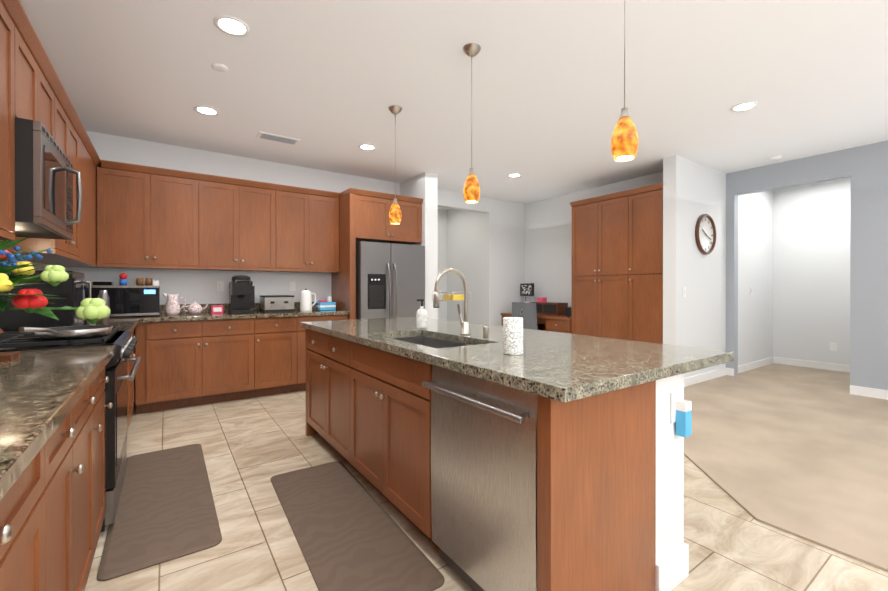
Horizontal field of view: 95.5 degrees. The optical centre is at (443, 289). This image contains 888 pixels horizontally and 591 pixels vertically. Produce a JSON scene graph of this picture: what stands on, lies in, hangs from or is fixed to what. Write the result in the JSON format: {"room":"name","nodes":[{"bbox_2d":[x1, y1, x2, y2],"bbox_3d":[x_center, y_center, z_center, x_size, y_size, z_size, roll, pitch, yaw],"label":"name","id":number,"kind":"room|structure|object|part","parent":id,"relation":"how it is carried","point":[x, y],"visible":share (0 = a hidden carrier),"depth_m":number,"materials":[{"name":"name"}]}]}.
{"room":"kitchen","nodes":[
{"label":"kitchen","id":0,"kind":"room"},
{"bbox_2d":[0,258,47,269],"bbox_3d":[-1.701,-0.189,0.874,0.120,2.740,7.440,0,0,-35],"label":"wall","id":1,"kind":"structure","parent":0,"point":[37,264],"depth_m":3.21,"materials":[{"name":"white paint"}]},
{"bbox_2d":[0,0,19,235],"bbox_3d":[-1.726,-0.726,1.286,0.301,0.972,0.924,0,0,-35],"label":"upper cabinet","id":2,"kind":"object","parent":1,"relation":"attached to","point":[9,10],"depth_m":1.70,"materials":[{"name":"brown wood"}]},
{"bbox_2d":[20,12,59,145],"bbox_3d":[-2.206,-0.985,1.982,0.301,0.457,0.760,0,0,-35],"label":"upper cabinet","id":3,"kind":"object","parent":1,"relation":"attached to","point":[31,87],"depth_m":2.03,"materials":[{"name":"brown wood"}]},
{"bbox_2d":[14,117,82,239],"bbox_3d":[-2.143,-0.524,2.026,0.455,0.455,0.756,0,0,-35],"label":"over-the-range microwave","id":4,"kind":"object","parent":3,"relation":"attached to","point":[44,170],"visible":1,"depth_m":1.87,"materials":[{"name":"silver metal"}]},
{"bbox_2d":[0,88,79,259],"bbox_3d":[-2.649,-0.729,2.625,0.301,0.972,0.797,0,0,-35],"label":"upper cabinet","id":5,"kind":"object","parent":1,"relation":"attached to","point":[62,249],"depth_m":2.66,"materials":[{"name":"brown wood"}]},
{"bbox_2d":[26,128,99,267],"bbox_3d":[-3.205,-0.731,3.431,0.301,0.972,1.275,0,0,-35],"label":"upper cabinet","id":6,"kind":"object","parent":1,"relation":"attached to","point":[89,164],"depth_m":3.37,"materials":[{"name":"brown wood"}]},
{"bbox_2d":[64,131,524,401],"bbox_3d":[-1.087,-0.201,5.743,6.420,2.740,0.120,0,0,-35],"label":"wall","id":7,"kind":"structure","parent":0,"point":[504,250],"depth_m":5.00,"materials":[{"name":"white paint"}]},
{"bbox_2d":[97,160,204,267],"bbox_3d":[-2.992,-0.733,4.168,0.879,0.972,0.302,0,0,-35],"label":"upper cabinet","id":8,"kind":"object","parent":7,"relation":"attached to","point":[148,217],"depth_m":4.02,"materials":[{"name":"brown wood"}]},
{"bbox_2d":[217,281,223,290],"bbox_3d":[-2.573,-0.039,4.640,0.075,0.118,0.008,0,0,-35],"label":"outlet","id":9,"kind":"object","parent":7,"relation":"attached to","point":[220,284],"depth_m":4.64,"materials":[{"name":"white plastic"}]},
{"bbox_2d":[205,174,280,271],"bbox_3d":[-2.360,-0.734,4.603,0.885,0.972,0.302,0,0,-35],"label":"upper cabinet","id":10,"kind":"object","parent":7,"relation":"attached to","point":[243,217],"depth_m":4.50,"materials":[{"name":"brown wood"}]},
{"bbox_2d":[289,282,295,290],"bbox_3d":[-1.914,-0.040,5.094,0.075,0.118,0.008,0,0,-35],"label":"outlet","id":11,"kind":"object","parent":7,"relation":"attached to","point":[292,285],"depth_m":5.09,"materials":[{"name":"white plastic"}]},
{"bbox_2d":[281,185,339,271],"bbox_3d":[-1.754,-0.735,5.021,0.818,0.972,0.302,0,0,-35],"label":"upper cabinet","id":12,"kind":"object","parent":7,"relation":"attached to","point":[309,217],"depth_m":4.92,"materials":[{"name":"brown wood"}]},
{"bbox_2d":[339,188,422,244],"bbox_3d":[-0.891,-0.926,5.404,1.035,0.592,0.652,0,0,-35],"label":"upper cabinet","id":13,"kind":"object","parent":7,"relation":"attached to","point":[373,224],"visible":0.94,"depth_m":5.16,"materials":[{"name":"brown wood"}]},
{"bbox_2d":[400,172,437,318],"bbox_3d":[-0.368,-0.201,5.741,0.200,2.740,0.700,0,0,-35],"label":"wall","id":14,"kind":"structure","parent":0,"point":[424,186],"depth_m":5.45,"materials":[{"name":"white paint"}]},
{"bbox_2d":[438,209,445,319],"bbox_3d":[-0.611,-0.206,7.626,1.780,2.740,0.120,0,0,-35],"label":"wall","id":15,"kind":"structure","parent":0,"point":[441,213],"depth_m":7.95,"materials":[{"name":"white paint"}]},
{"bbox_2d":[20,0,887,209],"bbox_3d":[1.598,-1.627,4.013,9.120,0.120,8.870,0,0,-35],"label":"ceiling","id":16,"kind":"structure","parent":0,"point":[328,83],"depth_m":3.03,"materials":[{"name":"white paint"}]},
{"bbox_2d":[194,106,218,115],"bbox_3d":[-2.075,-1.562,3.527,0.188,0.006,0.188,0,0,-44],"label":"recessed light","id":17,"kind":"object","parent":16,"relation":"in","point":[205,110],"depth_m":3.52,"materials":[{"name":"white"}]},
{"bbox_2d":[212,63,227,71],"bbox_3d":[-1.576,-1.557,2.839,0.103,0.012,0.103,0,0,-44],"label":"smoke detector","id":18,"kind":"object","parent":16,"relation":"attached to","point":[219,67],"depth_m":2.82,"materials":[{"name":"white plastic"}]},
{"bbox_2d":[214,15,249,36],"bbox_3d":[-1.256,-1.559,2.392,0.188,0.006,0.188,0,0,-44],"label":"recessed light","id":19,"kind":"object","parent":16,"relation":"in","point":[231,26],"depth_m":2.39,"materials":[{"name":"white"}]},
{"bbox_2d":[256,131,300,144],"bbox_3d":[-1.711,-1.562,4.179,0.400,0.010,0.180,0,0,-35],"label":"ceiling vent","id":20,"kind":"object","parent":16,"relation":"in","point":[276,138],"visible":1,"depth_m":4.16,"materials":[{"name":"white metal"}]},
{"bbox_2d":[358,144,375,149],"bbox_3d":[-0.844,-1.564,4.437,0.188,0.006,0.188,0,0,-44],"label":"recessed light","id":21,"kind":"object","parent":16,"relation":"in","point":[363,146],"depth_m":4.44,"materials":[{"name":"white"}]},
{"bbox_2d":[388,105,401,223],"bbox_3d":[-0.422,-1.068,3.491,0.120,0.994,0.120,0,0,-35],"label":"pendant light","id":22,"kind":"object","parent":16,"relation":"hanging from","point":[395,215],"visible":1,"depth_m":3.46,"materials":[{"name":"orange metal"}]},
{"bbox_2d":[463,43,480,202],"bbox_3d":[0.180,-1.065,2.618,0.120,0.994,0.120,0,0,-35],"label":"pendant light","id":23,"kind":"object","parent":16,"relation":"hanging from","point":[471,191],"visible":1,"depth_m":2.59,"materials":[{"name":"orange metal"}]},
{"bbox_2d":[508,173,520,177],"bbox_3d":[0.969,-1.567,5.542,0.188,0.006,0.188,0,0,-44],"label":"recessed light","id":24,"kind":"object","parent":16,"relation":"in","point":[512,175],"depth_m":5.55,"materials":[{"name":"white plastic"}]},
{"bbox_2d":[611,0,638,161],"bbox_3d":[0.782,-1.063,1.746,0.120,0.994,0.120,0,0,-35],"label":"pendant light","id":25,"kind":"object","parent":16,"relation":"hanging from","point":[624,142],"visible":1,"depth_m":1.71,"materials":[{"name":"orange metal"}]},
{"bbox_2d":[731,101,757,111],"bbox_3d":[2.569,-1.562,3.450,0.188,0.006,0.188,0,0,-44],"label":"recessed light","id":26,"kind":"object","parent":16,"relation":"in","point":[745,106],"depth_m":3.44,"materials":[{"name":"white"}]},
{"bbox_2d":[769,156,781,160],"bbox_3d":[3.935,-1.554,4.781,0.118,0.028,0.118,0,0,43],"label":"smoke detector","id":27,"kind":"object","parent":16,"relation":"attached to","point":[774,158],"depth_m":4.75,"materials":[{"name":"white plastic"}]},
{"bbox_2d":[446,209,484,323],"bbox_3d":[0.441,-0.206,7.562,0.120,2.740,1.140,0,0,-35],"label":"wall","id":28,"kind":"structure","parent":0,"point":[461,241],"depth_m":7.46,"materials":[{"name":"white paint"}]},
{"bbox_2d":[85,390,887,590],"bbox_3d":[1.598,1.223,4.021,9.120,0.100,8.870,0,0,-35],"label":"floor","id":29,"kind":"structure","parent":0,"point":[251,447],"depth_m":1.96,"materials":[{"name":"beige tile"}]},
{"bbox_2d":[0,426,59,590],"bbox_3d":[-0.984,0.748,0.478,0.602,0.868,0.885,0,0,-35],"label":"base cabinet","id":30,"kind":"object","parent":29,"relation":"on","point":[52,508],"depth_m":0.90,"materials":[{"name":"brown wood"}]},
{"bbox_2d":[0,327,140,531],"bbox_3d":[-2.029,0.703,2.108,0.688,0.950,0.752,0,0,-35],"label":"range","id":31,"kind":"object","parent":29,"relation":"on","point":[125,343],"visible":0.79,"depth_m":1.96,"materials":[{"name":"black metal"}]},
{"bbox_2d":[18,325,112,339],"bbox_3d":[-1.770,0.194,1.917,0.290,0.081,0.469,0,0,-35],"label":"skillet","id":32,"kind":"object","parent":31,"relation":"on","point":[71,332],"visible":1,"depth_m":1.90,"materials":[{"name":"silver metal"}]},
{"bbox_2d":[60,395,83,590],"bbox_3d":[-1.302,0.747,0.939,0.602,0.868,0.465,0,0,-35],"label":"base cabinet","id":33,"kind":"object","parent":29,"relation":"on","point":[72,427],"depth_m":1.24,"materials":[{"name":"brown wood"}]},
{"bbox_2d":[84,374,99,590],"bbox_3d":[-1.526,0.746,1.264,0.602,0.868,0.555,0,0,-35],"label":"base cabinet","id":34,"kind":"object","parent":29,"relation":"on","point":[92,395],"depth_m":1.57,"materials":[{"name":"brown wood"}]},
{"bbox_2d":[100,368,107,531],"bbox_3d":[-1.742,0.745,1.576,0.602,0.868,0.434,0,0,-35],"label":"base cabinet","id":35,"kind":"object","parent":29,"relation":"on","point":[103,379],"depth_m":1.87,"materials":[{"name":"brown wood"}]},
{"bbox_2d":[0,318,119,501],"bbox_3d":[-0.601,0.244,-0.044,0.642,0.140,4.397,0,0,-35],"label":"countertop","id":36,"kind":"structure","parent":35,"relation":"on","point":[42,392],"depth_m":1.05,"materials":[{"name":"stone"}]},
{"bbox_2d":[0,351,19,360],"bbox_3d":[-1.751,0.259,1.520,0.190,0.020,0.120,0,0,-35],"label":"cutting board","id":37,"kind":"object","parent":36,"relation":"on","point":[6,356],"visible":1,"depth_m":1.54,"materials":[{"name":"brown wood"}]},
{"bbox_2d":[0,229,109,323],"bbox_3d":[-1.397,0.027,1.276,0.517,0.485,0.495,0,0,-35],"label":"flower arrangement","id":38,"kind":"object","parent":36,"relation":"on","point":[93,310],"visible":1,"depth_m":1.28,"materials":[{"name":"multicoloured plant"}]},
{"bbox_2d":[108,362,127,430],"bbox_3d":[-2.449,0.743,2.602,0.602,0.868,0.525,0,0,-35],"label":"base cabinet","id":39,"kind":"object","parent":29,"relation":"on","point":[110,404],"depth_m":3.13,"materials":[{"name":"brown wood"}]},
{"bbox_2d":[128,329,134,427],"bbox_3d":[-2.795,0.742,3.105,0.602,0.868,0.927,0,0,-35],"label":"base cabinet","id":40,"kind":"object","parent":29,"relation":"on","point":[131,384],"depth_m":3.30,"materials":[{"name":"brown wood"}]},
{"bbox_2d":[87,316,143,331],"bbox_3d":[-2.664,0.236,2.952,0.646,0.140,1.347,0,0,-35],"label":"countertop","id":41,"kind":"structure","parent":40,"relation":"on","point":[129,323],"depth_m":3.42,"materials":[{"name":"stone"}]},
{"bbox_2d":[0,270,91,331],"bbox_3d":[-2.521,0.076,2.587,0.374,0.380,0.450,0,0,-35],"label":"air fryer oven","id":42,"kind":"object","parent":41,"relation":"on","point":[72,288],"visible":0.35,"depth_m":2.43,"materials":[{"name":"black plastic"}]},
{"bbox_2d":[84,290,109,324],"bbox_3d":[-2.565,0.135,2.960,0.183,0.260,0.225,0,0,-35],"label":"bottles","id":43,"kind":"object","parent":41,"relation":"on","point":[103,295],"visible":0.27,"depth_m":2.92,"materials":[{"name":"silver metal"}]},
{"bbox_2d":[97,444,221,580],"bbox_3d":[-1.623,1.169,2.340,0.450,0.015,1.460,0,0,-35],"label":"area rug","id":44,"kind":"object","parent":29,"relation":"on","point":[166,510],"visible":0.94,"depth_m":2.08,"materials":[{"name":"fabric"}]},
{"bbox_2d":[135,315,347,413],"bbox_3d":[-2.168,0.738,4.539,2.049,0.868,0.632,0,0,-35],"label":"base cabinet","id":45,"kind":"object","parent":29,"relation":"on","point":[182,364],"visible":0.73,"depth_m":4.11,"materials":[{"name":"brown wood"}]},
{"bbox_2d":[144,302,348,321],"bbox_3d":[-2.408,0.232,4.351,2.656,0.140,0.667,0,0,-35],"label":"countertop","id":46,"kind":"structure","parent":45,"relation":"on","point":[206,314],"depth_m":4.37,"materials":[{"name":"stone"}]},
{"bbox_2d":[85,273,159,316],"bbox_3d":[-3.122,0.051,3.949,0.550,0.423,0.405,0,0,-35],"label":"microwave","id":47,"kind":"object","parent":46,"relation":"on","point":[134,300],"depth_m":3.83,"materials":[{"name":"black"}]},
{"bbox_3d":[-3.126,-0.100,3.985,0.505,0.122,0.180,0,0,-35],"label":"items on top of the microwave","id":48,"kind":"part","parent":47,"relation":"part of","materials":[{"name":"multicoloured"}]},
{"bbox_2d":[163,293,185,314],"bbox_3d":[-2.788,0.149,4.170,0.204,0.225,0.130,0,0,-35],"label":"pitcher","id":49,"kind":"object","parent":46,"relation":"on","point":[172,306],"visible":1,"depth_m":4.12,"materials":[{"name":"ceramic"}]},
{"bbox_2d":[183,302,207,313],"bbox_3d":[-2.658,0.195,4.321,0.226,0.132,0.136,0,0,-35],"label":"teapot","id":50,"kind":"object","parent":46,"relation":"on","point":[194,308],"visible":0.98,"depth_m":4.27,"materials":[{"name":"ceramic"}]},
{"bbox_2d":[211,305,222,313],"bbox_3d":[-2.493,0.219,4.428,0.110,0.085,0.112,0,0,-35],"label":"box","id":51,"kind":"object","parent":46,"relation":"on","point":[215,309],"visible":1,"depth_m":4.38,"materials":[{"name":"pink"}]},
{"bbox_2d":[228,275,254,313],"bbox_3d":[-2.249,0.052,4.501,0.255,0.418,0.326,0,0,-35],"label":"coffee maker","id":52,"kind":"object","parent":46,"relation":"on","point":[241,294],"visible":1,"depth_m":4.43,"materials":[{"name":"black plastic"}]},
{"bbox_2d":[260,295,294,312],"bbox_3d":[-1.962,0.165,4.742,0.328,0.191,0.304,0,0,-35],"label":"toaster","id":53,"kind":"object","parent":46,"relation":"on","point":[276,303],"visible":0.98,"depth_m":4.64,"materials":[{"name":"silver metal"}]},
{"bbox_2d":[300,289,315,310],"bbox_3d":[-1.662,0.125,4.934,0.195,0.270,0.144,0,0,-35],"label":"kettle","id":54,"kind":"object","parent":46,"relation":"on","point":[306,304],"visible":1,"depth_m":4.87,"materials":[{"name":"white ceramic"}]},
{"bbox_2d":[316,296,335,310],"bbox_3d":[-1.489,0.174,5.078,0.204,0.170,0.184,0,0,-35],"label":"box","id":55,"kind":"object","parent":46,"relation":"on","point":[322,305],"visible":1,"depth_m":5.01,"materials":[{"name":"blue cardboard"}]},
{"bbox_2d":[331,193,355,319],"bbox_3d":[-1.285,0.007,5.131,0.073,2.327,0.657,0,0,-35],"label":"panel","id":56,"kind":"object","parent":29,"relation":"on","point":[343,287],"visible":0.36,"depth_m":4.93,"materials":[{"name":"brown wood"}]},
{"bbox_2d":[271,461,444,590],"bbox_3d":[-0.536,1.170,2.069,0.494,0.015,1.372,0,0,-35],"label":"area rug","id":57,"kind":"object","parent":29,"relation":"on","point":[350,534],"visible":1,"depth_m":1.90,"materials":[{"name":"fabric"}]},
{"bbox_2d":[305,328,432,465],"bbox_3d":[-0.583,0.742,3.015,0.607,0.868,1.008,0,0,-35],"label":"base cabinet","id":58,"kind":"object","parent":29,"relation":"on","point":[332,364],"depth_m":2.66,"materials":[{"name":"brown wood"}]},
{"bbox_2d":[300,317,733,402],"bbox_3d":[0.038,0.397,2.512,1.118,0.260,2.650,0,0,-35],"label":"countertop","id":59,"kind":"structure","parent":58,"relation":"on","point":[563,367],"depth_m":1.67,"materials":[{"name":"stone"}]},
{"bbox_2d":[416,299,426,328],"bbox_3d":[-0.151,0.166,2.758,0.076,0.198,0.076,0,0,-35],"label":"soap bottle","id":60,"kind":"object","parent":59,"relation":"on","point":[421,318],"visible":1,"depth_m":2.73,"materials":[{"name":"white"}]},
{"bbox_2d":[433,268,488,336],"bbox_3d":[0.068,0.071,2.324,0.264,0.391,0.290,0,0,-35],"label":"faucet","id":61,"kind":"object","parent":59,"relation":"on","point":[465,326],"visible":1,"depth_m":2.38,"materials":[{"name":"silver metal"}]},
{"bbox_2d":[432,292,470,300],"bbox_3d":[0.044,0.042,2.509,0.134,0.054,0.235,0,0,-35],"label":"caddy","id":62,"kind":"object","parent":61,"relation":"hanging from","point":[453,297],"visible":0.92,"depth_m":2.43,"materials":[{"name":"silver metal"}]},
{"bbox_2d":[503,317,522,354],"bbox_3d":[0.289,0.193,1.688,0.084,0.150,0.084,0,0,-35],"label":"patterned canister","id":63,"kind":"object","parent":59,"relation":"on","point":[512,335],"visible":1,"depth_m":1.65,"materials":[{"name":"white ceramic"}]},
{"bbox_2d":[356,241,424,318],"bbox_3d":[-0.802,0.295,5.350,0.910,1.750,0.793,0,0,-35],"label":"fridge","id":64,"kind":"object","parent":29,"relation":"on","point":[390,280],"visible":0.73,"depth_m":5.03,"materials":[{"name":"grey metal"}]},
{"bbox_2d":[353,368,438,548],"bbox_3d":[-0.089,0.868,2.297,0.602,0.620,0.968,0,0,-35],"label":"base cabinet","id":65,"kind":"object","parent":29,"relation":"on","point":[368,413],"depth_m":1.98,"materials":[{"name":"brown wood"}]},
{"bbox_2d":[421,365,536,590],"bbox_3d":[0.324,0.747,1.623,0.625,0.864,0.600,0,0,-35],"label":"dishwasher","id":66,"kind":"object","parent":29,"relation":"on","point":[484,480],"visible":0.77,"depth_m":1.43,"materials":[{"name":"grey metal"}]},
{"bbox_2d":[512,302,544,330],"bbox_3d":[1.441,0.687,6.511,0.530,0.960,0.460,0,0,-35],"label":"desk chair","id":67,"kind":"object","parent":29,"relation":"on","point":[527,312],"visible":0.44,"depth_m":6.30,"materials":[{"name":"grey fabric"}]},
{"bbox_2d":[501,313,570,333],"bbox_3d":[1.654,0.791,6.671,0.607,0.750,1.461,0,0,-35],"label":"built-in desk","id":68,"kind":"object","parent":29,"relation":"on","point":[560,324],"visible":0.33,"depth_m":6.19,"materials":[{"name":"brown wood"}]},
{"bbox_2d":[520,283,570,316],"bbox_3d":[1.741,0.155,6.686,0.255,0.520,1.300,0,0,-35],"label":"desk organizer","id":69,"kind":"object","parent":68,"relation":"on","point":[544,306],"visible":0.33,"depth_m":6.64,"materials":[{"name":"brown wood"}]},
{"bbox_2d":[570,183,662,343],"bbox_3d":[2.458,-0.052,5.525,0.582,2.442,1.325,0,0,-35],"label":"pantry","id":70,"kind":"object","parent":29,"relation":"on","point":[617,266],"visible":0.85,"depth_m":5.30,"materials":[{"name":"brown wood"}]},
{"bbox_2d":[655,373,683,590],"bbox_3d":[0.185,0.743,2.633,0.220,0.868,2.510,0,0,-35],"label":"wall","id":71,"kind":"structure","parent":29,"relation":"on","point":[669,534],"depth_m":1.59,"materials":[{"name":"white paint"}]},
{"bbox_2d":[656,543,688,590],"bbox_3d":[0.195,1.112,2.632,0.234,0.130,2.524,0,0,-35],"label":"baseboard","id":72,"kind":"structure","parent":71,"relation":"attached to","point":[672,570],"depth_m":1.59,"materials":[{"name":"white wood"}]},
{"bbox_2d":[671,391,691,437],"bbox_3d":[0.941,0.495,1.601,0.078,0.169,0.044,0,0,-35],"label":"outlet","id":73,"kind":"object","parent":71,"relation":"attached to","point":[681,413],"depth_m":1.59,"materials":[{"name":"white plastic"}]},
{"bbox_2d":[684,363,887,571],"bbox_3d":[4.134,1.169,3.108,5.380,0.012,4.249,0,0,-35],"label":"floor carpet","id":74,"kind":"object","parent":29,"relation":"on","point":[800,452],"visible":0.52,"depth_m":2.90,"materials":[{"name":"beige carpet"}]},
{"bbox_2d":[525,172,662,306],"bbox_3d":[2.336,-0.203,6.330,0.120,2.740,2.800,0,0,-35],"label":"wall","id":75,"kind":"structure","parent":0,"point":[548,248],"depth_m":6.88,"materials":[{"name":"white paint"}]},
{"bbox_2d":[663,155,725,377],"bbox_3d":[3.272,-0.200,5.183,1.480,2.740,0.150,0,0,-35],"label":"wall","id":76,"kind":"structure","parent":0,"point":[693,191],"depth_m":4.93,"materials":[{"name":"white paint"}]},
{"bbox_2d":[682,287,685,296],"bbox_3d":[2.864,0.032,4.806,0.075,0.118,0.009,0,0,-35],"label":"outlet","id":77,"kind":"object","parent":76,"relation":"attached to","point":[683,288],"depth_m":4.79,"materials":[{"name":"white plastic"}]},
{"bbox_2d":[695,214,715,254],"bbox_3d":[3.310,-0.697,5.092,0.510,0.510,0.040,0,0,-35],"label":"wall clock","id":78,"kind":"object","parent":76,"relation":"attached to","point":[705,233],"visible":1,"depth_m":5.11,"materials":[{"name":"white"}]},
{"bbox_2d":[684,367,727,386],"bbox_3d":[3.265,1.115,5.079,1.374,0.110,0.020,0,0,-35],"label":"baseboard","id":79,"kind":"structure","parent":76,"relation":"attached to","point":[688,381],"depth_m":5.11,"materials":[{"name":"white"}]},
{"bbox_2d":[738,190,773,365],"bbox_3d":[4.523,-0.202,5.967,1.470,2.740,0.120,0,0,-35],"label":"wall","id":80,"kind":"structure","parent":0,"point":[755,210],"depth_m":5.95,"materials":[{"name":"white paint"}]},
{"bbox_2d":[732,357,773,374],"bbox_3d":[4.557,1.107,5.913,1.460,0.098,0.014,0,0,-35],"label":"baseboard","id":81,"kind":"structure","parent":80,"relation":"attached to","point":[749,366],"depth_m":5.89,"materials":[{"name":"white"}]},
{"bbox_2d":[726,141,887,389],"bbox_3d":[5.080,-0.196,3.758,0.120,2.740,4.250,0,0,-35],"label":"wall","id":82,"kind":"structure","parent":0,"point":[864,168],"depth_m":4.42,"materials":[{"name":"grey paint"}]},
{"bbox_2d":[850,385,887,399],"bbox_3d":[5.369,1.114,3.225,0.014,0.098,3.040,0,0,-35],"label":"baseboard","id":83,"kind":"structure","parent":82,"relation":"attached to","point":[854,390],"depth_m":4.35,"materials":[{"name":"white"}]},
{"bbox_2d":[774,177,850,364],"bbox_3d":[5.645,-0.201,5.757,0.120,2.740,1.740,0,0,-35],"label":"wall","id":84,"kind":"structure","parent":0,"point":[794,257],"depth_m":5.94,"materials":[{"name":"white paint"}]},
{"bbox_2d":[774,357,849,371],"bbox_3d":[5.590,1.108,5.723,0.014,0.098,1.500,0,0,-35],"label":"baseboard","id":85,"kind":"structure","parent":84,"relation":"attached to","point":[795,362],"depth_m":5.93,"materials":[{"name":"white"}]},
{"bbox_2d":[830,342,836,350],"bbox_3d":[5.570,0.818,5.769,0.008,0.118,0.075,0,0,-35],"label":"outlet","id":86,"kind":"object","parent":84,"relation":"attached to","point":[833,346],"depth_m":5.76,"materials":[{"name":"white plastic"}]}
]}

